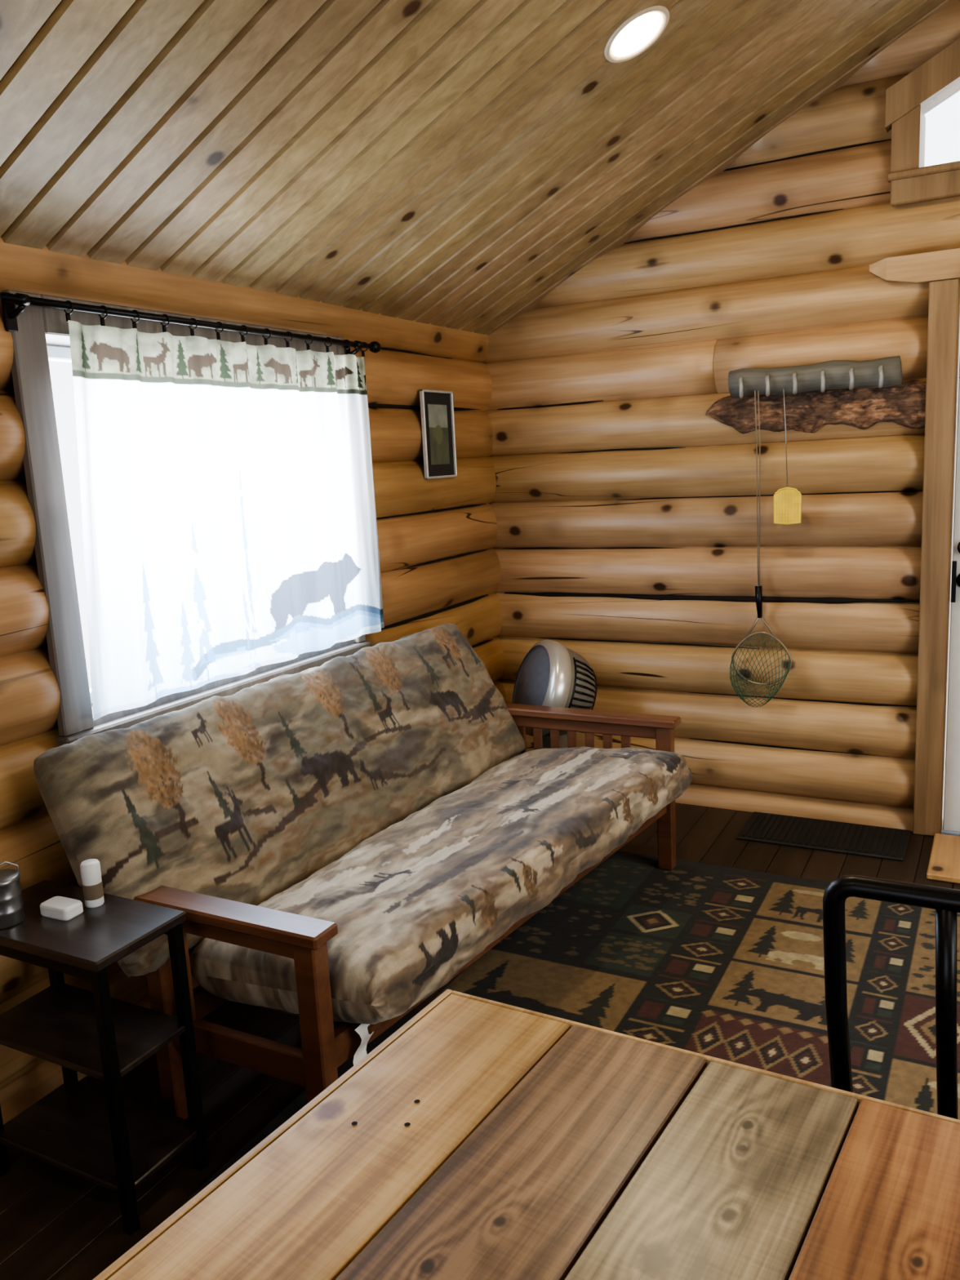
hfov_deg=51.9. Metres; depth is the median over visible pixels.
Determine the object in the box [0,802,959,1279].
floor
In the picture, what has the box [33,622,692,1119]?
futon sofa
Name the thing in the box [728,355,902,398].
peg rail
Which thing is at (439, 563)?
wall
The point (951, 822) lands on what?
door
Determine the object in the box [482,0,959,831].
wall
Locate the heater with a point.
(552, 674)
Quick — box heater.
[512,640,597,748]
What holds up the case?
on the side table at (108, 1140)
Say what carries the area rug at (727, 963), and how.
on the floor
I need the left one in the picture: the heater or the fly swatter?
the heater
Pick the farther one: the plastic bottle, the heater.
the heater
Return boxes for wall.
[0,236,506,1124]
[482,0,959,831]
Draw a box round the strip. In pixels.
[705,380,926,433]
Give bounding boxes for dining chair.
[822,875,959,1119]
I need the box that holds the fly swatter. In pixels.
[773,388,801,524]
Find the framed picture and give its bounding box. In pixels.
[419,389,457,479]
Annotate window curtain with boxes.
[68,320,384,720]
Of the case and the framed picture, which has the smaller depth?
the case
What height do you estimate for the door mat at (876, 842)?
0.014 m
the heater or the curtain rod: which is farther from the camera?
the heater
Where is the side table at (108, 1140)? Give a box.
[0,880,208,1235]
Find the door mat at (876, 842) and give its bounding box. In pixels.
[736,811,911,861]
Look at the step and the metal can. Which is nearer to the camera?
the metal can
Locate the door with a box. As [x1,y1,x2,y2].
[942,358,959,832]
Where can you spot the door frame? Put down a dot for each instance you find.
(940, 268)
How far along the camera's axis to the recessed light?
2.60 m
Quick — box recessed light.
[604,5,669,62]
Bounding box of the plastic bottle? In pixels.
[80,858,104,907]
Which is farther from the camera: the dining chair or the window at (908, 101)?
the window at (908, 101)
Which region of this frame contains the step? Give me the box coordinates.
[926,833,959,884]
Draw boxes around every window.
[1,289,371,746]
[884,38,959,206]
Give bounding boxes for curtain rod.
[0,292,381,356]
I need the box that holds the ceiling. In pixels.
[0,0,957,335]
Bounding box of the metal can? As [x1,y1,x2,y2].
[0,861,24,929]
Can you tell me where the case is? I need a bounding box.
[40,896,83,920]
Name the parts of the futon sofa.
mattress, frame, seat mattress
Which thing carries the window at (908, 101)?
in the wall at (625, 512)
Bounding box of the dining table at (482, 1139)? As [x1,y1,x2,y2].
[92,989,959,1279]
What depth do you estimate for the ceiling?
2.55 m
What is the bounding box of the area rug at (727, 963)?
[178,850,959,1208]
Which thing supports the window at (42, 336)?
in the wall at (439, 563)
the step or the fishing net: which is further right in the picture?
the step
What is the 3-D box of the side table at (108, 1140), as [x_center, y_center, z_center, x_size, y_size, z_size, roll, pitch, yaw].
[-0.849,0.875,2.124,0.440,0.598,0.238,3,12,28]
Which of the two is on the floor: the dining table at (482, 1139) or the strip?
the dining table at (482, 1139)
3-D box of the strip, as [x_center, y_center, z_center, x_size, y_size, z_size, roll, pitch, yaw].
[1.250,-0.864,3.728,0.800,0.176,0.056,3,12,28]
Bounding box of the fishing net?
[729,390,792,707]
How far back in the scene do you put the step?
3.50 m
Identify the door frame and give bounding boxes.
[869,248,959,836]
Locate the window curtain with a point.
(228, 513)

